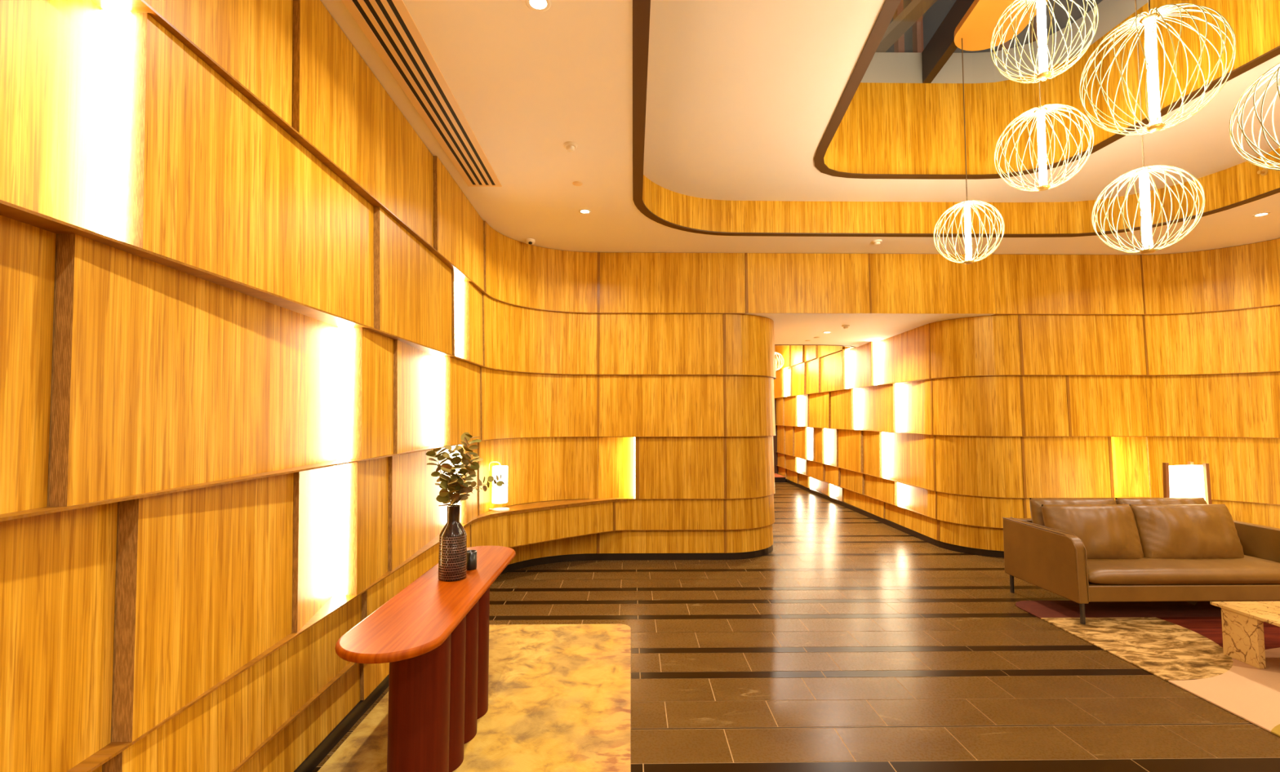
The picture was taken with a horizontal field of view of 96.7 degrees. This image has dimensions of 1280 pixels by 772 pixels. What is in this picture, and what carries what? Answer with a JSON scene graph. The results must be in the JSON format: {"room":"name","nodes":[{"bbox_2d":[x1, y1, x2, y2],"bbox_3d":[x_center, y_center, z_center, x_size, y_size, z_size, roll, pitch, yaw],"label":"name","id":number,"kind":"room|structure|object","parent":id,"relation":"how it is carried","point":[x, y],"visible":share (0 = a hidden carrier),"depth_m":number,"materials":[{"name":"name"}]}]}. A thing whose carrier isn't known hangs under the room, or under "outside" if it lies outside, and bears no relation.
{"room":"lobby","nodes":[
{"label":"lobby","id":0,"kind":"room"},
{"bbox_2d":[0,0,776,771],"bbox_3d":[-0.200,0.175,5.858,3.006,3.635,19.817,-1,-3,15],"label":"wall","id":1,"kind":"structure","parent":0,"point":[245,304],"depth_m":2.33,"materials":[{"name":"brown wood"}]},
{"bbox_2d":[488,461,509,511],"bbox_3d":[-1.472,1.027,5.836,0.272,0.506,0.174,0,-3,-1],"label":"table lamp","id":2,"kind":"object","parent":1,"relation":"on","point":[500,494],"visible":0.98,"depth_m":5.78,"materials":[{"name":"beige metal"}]},
{"bbox_2d":[293,544,773,771],"bbox_3d":[-0.210,1.952,5.764,2.886,0.078,19.779,-1,-3,15],"label":"baseboard","id":3,"kind":"structure","parent":1,"relation":"attached to","point":[320,753],"depth_m":6.36,"materials":[{"name":"black wood"}]},
{"bbox_2d":[463,498,626,528],"bbox_3d":[-1.127,1.308,6.083,0.697,0.029,2.264,-3,-4,41],"label":"ledge shelf","id":4,"kind":"object","parent":1,"relation":"attached to","point":[541,505],"depth_m":6.16,"materials":[{"name":"brown wood"}]},
{"bbox_2d":[774,473,786,482],"bbox_3d":[2.664,2.410,14.936,2.060,0.140,1.000,0,-3,-1],"label":"step","id":5,"kind":"structure","parent":0,"point":[778,478],"depth_m":14.45,"materials":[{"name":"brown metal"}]},
{"bbox_2d":[311,482,1279,771],"bbox_3d":[2.706,2.047,5.896,9.600,0.100,20.275,0,-3,-1],"label":"floor","id":6,"kind":"structure","parent":0,"point":[860,642],"depth_m":3.76,"materials":[{"name":"tile"}]},
{"bbox_2d":[317,624,631,771],"bbox_3d":[-0.777,1.807,2.435,1.475,0.011,4.280,0,-3,-1],"label":"area rug","id":7,"kind":"object","parent":6,"relation":"on","point":[559,695],"visible":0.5,"depth_m":3.21,"materials":[{"name":"beige carpet"}]},
{"bbox_2d":[334,546,515,771],"bbox_3d":[-1.008,1.435,2.972,0.420,0.788,1.800,0,-3,-1],"label":"console table","id":8,"kind":"object","parent":7,"relation":"on","point":[433,635],"visible":0.89,"depth_m":2.49,"materials":[{"name":"red wood"}]},
{"bbox_2d":[438,504,466,582],"bbox_3d":[-1.022,0.850,3.108,0.147,0.392,0.147,0,-3,-1],"label":"bottle vase","id":9,"kind":"object","parent":8,"relation":"on","point":[452,553],"visible":0.95,"depth_m":3.05,"materials":[{"name":"brown ceramic"}]},
{"bbox_2d":[426,448,449,501],"bbox_3d":[-1.092,0.522,3.106,0.147,0.369,0.123,0,-3,-1],"label":"stem","id":10,"kind":"object","parent":9,"relation":"in","point":[432,453],"visible":0.82,"depth_m":3.10,"materials":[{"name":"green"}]},
{"bbox_2d":[435,464,461,506],"bbox_3d":[-1.036,0.563,3.084,0.132,0.284,0.124,0,-3,-1],"label":"stem","id":11,"kind":"object","parent":9,"relation":"in","point":[443,495],"visible":1,"depth_m":3.08,"materials":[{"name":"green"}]},
{"bbox_2d":[441,444,468,504],"bbox_3d":[-1.025,0.519,3.148,0.135,0.379,0.130,0,-3,-1],"label":"stem","id":12,"kind":"object","parent":9,"relation":"in","point":[449,448],"visible":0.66,"depth_m":3.15,"materials":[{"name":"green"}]},
{"bbox_2d":[447,432,480,506],"bbox_3d":[-0.984,0.483,3.151,0.203,0.451,0.149,0,-3,-1],"label":"stem","id":13,"kind":"object","parent":9,"relation":"in","point":[465,437],"visible":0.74,"depth_m":3.16,"materials":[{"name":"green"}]},
{"bbox_2d":[449,452,483,506],"bbox_3d":[-0.951,0.535,3.121,0.175,0.344,0.128,0,-3,-1],"label":"stem","id":14,"kind":"object","parent":9,"relation":"in","point":[473,466],"visible":0.95,"depth_m":3.13,"materials":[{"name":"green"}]},
{"bbox_2d":[458,473,504,506],"bbox_3d":[-0.878,0.592,3.115,0.263,0.230,0.075,1,-3,-11],"label":"stem","id":15,"kind":"object","parent":9,"relation":"in","point":[490,478],"visible":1,"depth_m":3.12,"materials":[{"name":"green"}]},
{"bbox_2d":[466,550,476,570],"bbox_3d":[-0.978,1.006,3.286,0.068,0.100,0.068,0,-3,-1],"label":"cup","id":16,"kind":"object","parent":8,"relation":"on","point":[471,554],"visible":0.85,"depth_m":3.26,"materials":[{"name":"black plastic"}]},
{"bbox_2d":[1015,600,1279,737],"bbox_3d":[5.154,1.831,2.888,3.600,0.011,4.600,0,-3,-1],"label":"area rug","id":17,"kind":"object","parent":6,"relation":"on","point":[1180,643],"visible":0.94,"depth_m":4.16,"materials":[{"name":"beige carpet"}]},
{"bbox_2d":[1002,517,1279,624],"bbox_3d":[4.580,1.599,5.049,2.120,0.704,0.930,0,-3,-1],"label":"leather sofa","id":18,"kind":"object","parent":17,"relation":"on","point":[1055,562],"visible":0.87,"depth_m":4.65,"materials":[{"name":"brown leather"}]},
{"bbox_2d":[1029,497,1116,526],"bbox_3d":[4.027,1.296,5.234,0.802,0.510,0.234,0,-3,0],"label":"sofa cushion","id":19,"kind":"object","parent":18,"relation":"on","point":[1035,504],"visible":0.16,"depth_m":5.24,"materials":[{"name":"beige leather"}]},
{"bbox_2d":[1041,504,1143,559],"bbox_3d":[4.020,1.309,5.050,0.801,0.485,0.266,0,-3,-1],"label":"sofa cushion","id":20,"kind":"object","parent":18,"relation":"on","point":[1106,531],"visible":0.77,"depth_m":4.98,"materials":[{"name":"beige leather"}]},
{"bbox_2d":[1085,555,1279,584],"bbox_3d":[4.581,1.573,4.998,1.944,0.144,0.825,0,-3,-1],"label":"seat cushion","id":21,"kind":"object","parent":18,"relation":"on","point":[1251,569],"depth_m":4.62,"materials":[{"name":"brown leather"}]},
{"bbox_2d":[1128,504,1244,559],"bbox_3d":[4.869,1.311,5.069,0.901,0.483,0.270,0,-3,-1],"label":"sofa cushion","id":22,"kind":"object","parent":18,"relation":"on","point":[1167,531],"visible":0.88,"depth_m":4.99,"materials":[{"name":"beige leather"}]},
{"bbox_2d":[1209,601,1279,669],"bbox_3d":[4.745,1.684,3.455,1.300,0.342,1.250,0,-3,-1],"label":"coffee table","id":23,"kind":"object","parent":17,"relation":"on","point":[1242,622],"visible":1,"depth_m":3.87,"materials":[{"name":"beige stone"}]},
{"bbox_2d":[1162,462,1212,504],"bbox_3d":[5.731,1.399,5.895,0.517,1.195,0.246,1,-3,-18],"label":"floor lamp","id":24,"kind":"object","parent":6,"relation":"on","point":[1189,481],"visible":0.39,"depth_m":5.91,"materials":[{"name":"white"}]},
{"bbox_2d":[320,0,1279,254],"bbox_3d":[2.853,-2.708,1.582,9.150,1.671,10.980,0,-3,-1],"label":"ceiling","id":25,"kind":"structure","parent":0,"point":[695,126],"depth_m":4.96,"materials":[{"name":"white paint"}]},
{"bbox_2d":[341,0,502,186],"bbox_3d":[-1.273,-1.786,3.208,0.284,0.008,3.255,0,-3,-2],"label":"ceiling vent","id":26,"kind":"object","parent":25,"relation":"in","point":[388,25],"visible":1,"depth_m":3.31,"materials":[{"name":"beige metal"}]},
{"bbox_2d":[524,238,535,244],"bbox_3d":[-1.221,-1.594,6.316,0.112,0.060,0.112,0,-3,-1],"label":"dome camera","id":27,"kind":"object","parent":25,"relation":"attached to","point":[528,241],"visible":1,"depth_m":6.28,"materials":[{"name":"white plastic"}]},
{"bbox_2d":[525,0,551,11],"bbox_3d":[-0.482,-1.815,2.693,0.120,0.006,0.120,0,-3,-1],"label":"recessed light","id":28,"kind":"object","parent":25,"relation":"in","point":[539,4],"visible":1,"depth_m":2.70,"materials":[{"name":"white plastic"}]},
{"bbox_2d":[563,141,577,151],"bbox_3d":[-0.503,-1.719,4.106,0.100,0.046,0.100,0,-3,-1],"label":"smoke detector","id":29,"kind":"object","parent":25,"relation":"attached to","point":[570,146],"visible":1,"depth_m":4.08,"materials":[{"name":"white plastic"}]},
{"bbox_2d":[572,181,582,186],"bbox_3d":[-0.525,-1.703,4.784,0.084,0.007,0.084,0,-3,-1],"label":"ceiling disc","id":30,"kind":"object","parent":25,"relation":"attached to","point":[575,183],"visible":1,"depth_m":4.77,"materials":[{"name":"beige"}]},
{"bbox_2d":[578,208,591,213],"bbox_3d":[-0.526,-1.668,5.438,0.120,0.006,0.120,0,-3,-1],"label":"recessed light","id":31,"kind":"object","parent":25,"relation":"in","point":[582,211],"visible":1,"depth_m":5.44,"materials":[{"name":"white plastic"}]},
{"bbox_2d":[872,239,882,245],"bbox_3d":[2.652,-1.599,6.354,0.100,0.046,0.100,0,-3,-1],"label":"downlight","id":32,"kind":"object","parent":25,"relation":"attached to","point":[877,242],"visible":1,"depth_m":6.33,"materials":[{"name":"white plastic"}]},
{"bbox_2d":[875,0,1102,53],"bbox_3d":[2.696,-3.452,3.554,3.187,0.020,4.325,0,-3,-1],"label":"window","id":33,"kind":"structure","parent":25,"relation":"attached to","point":[913,23],"depth_m":5.25,"materials":[{"name":"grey glass"}]},
{"bbox_2d":[1252,212,1270,217],"bbox_3d":[6.032,-1.664,5.522,0.120,0.006,0.120,0,-3,-1],"label":"recessed light","id":34,"kind":"object","parent":25,"relation":"in","point":[1263,214],"visible":1,"depth_m":5.51,"materials":[{"name":"white plastic"}]},
{"bbox_2d":[1257,168,1267,175],"bbox_3d":[5.556,-1.912,5.082,0.053,0.060,0.060,0,-3,-1],"label":"sprinkler head","id":35,"kind":"object","parent":25,"relation":"attached to","point":[1264,171],"visible":0.95,"depth_m":5.08},
{"bbox_2d":[745,313,993,347],"bbox_3d":[2.894,-0.819,8.427,3.450,0.105,3.250,0,-3,-1],"label":"ceiling","id":36,"kind":"structure","parent":0,"point":[789,329],"depth_m":7.65,"materials":[{"name":"white paint"}]},
{"bbox_2d":[841,324,849,328],"bbox_3d":[2.775,-0.793,7.672,0.100,0.046,0.100,0,-3,-1],"label":"smoke detector","id":37,"kind":"object","parent":36,"relation":"attached to","point":[845,326],"visible":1,"depth_m":7.64,"materials":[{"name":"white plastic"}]},
{"bbox_2d":[744,253,995,314],"bbox_3d":[2.842,-1.354,6.966,3.900,0.992,0.324,0,-3,-1],"label":"wall","id":38,"kind":"structure","parent":0,"point":[775,282],"depth_m":6.81,"materials":[{"name":"brown wood"}]},
{"bbox_2d":[774,238,1279,551],"bbox_3d":[5.774,0.180,5.950,2.979,3.635,19.814,1,-3,-17],"label":"wall","id":39,"kind":"structure","parent":0,"point":[1089,375],"depth_m":6.82,"materials":[{"name":"brown wood"}]},
{"bbox_2d":[785,479,1004,558],"bbox_3d":[5.784,1.956,5.857,2.857,0.078,19.775,1,-3,-17],"label":"baseboard","id":40,"kind":"structure","parent":39,"relation":"attached to","point":[993,553],"depth_m":8.10,"materials":[{"name":"black wood"}]},
{"bbox_2d":[1115,497,1207,504],"bbox_3d":[4.857,1.296,5.247,0.840,0.510,0.236,0,-3,-1],"label":"sofa cushion","id":41,"kind":"object","parent":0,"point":[1118,500],"visible":0.14,"depth_m":5.25,"materials":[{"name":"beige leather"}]},
{"bbox_3d":[2.705,0.662,15.581,2.500,3.700,0.100,0,-3,-1],"label":"wall","id":42,"kind":"structure","parent":0,"visible":0},
{"bbox_2d":[773,400,777,473],"bbox_3d":[3.242,1.366,15.442,0.970,2.000,0.100,0,-3,-1],"label":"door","id":43,"kind":"structure","parent":42,"relation":"in","point":[775,437],"depth_m":15.44,"materials":[{"name":"brown wood"}]},
{"bbox_3d":[2.701,-1.325,12.783,2.800,0.050,6.100,0,-3,-1],"label":"ceiling","id":44,"kind":"structure","parent":0,"visible":0},
{"bbox_2d":[774,351,784,370],"bbox_3d":[3.376,-0.790,14.317,0.488,0.844,0.486,0,-3,-1],"label":"globe pendant","id":45,"kind":"object","parent":44,"relation":"hanging from","point":[775,353],"visible":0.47,"depth_m":14.22,"materials":[{"name":"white metal"}]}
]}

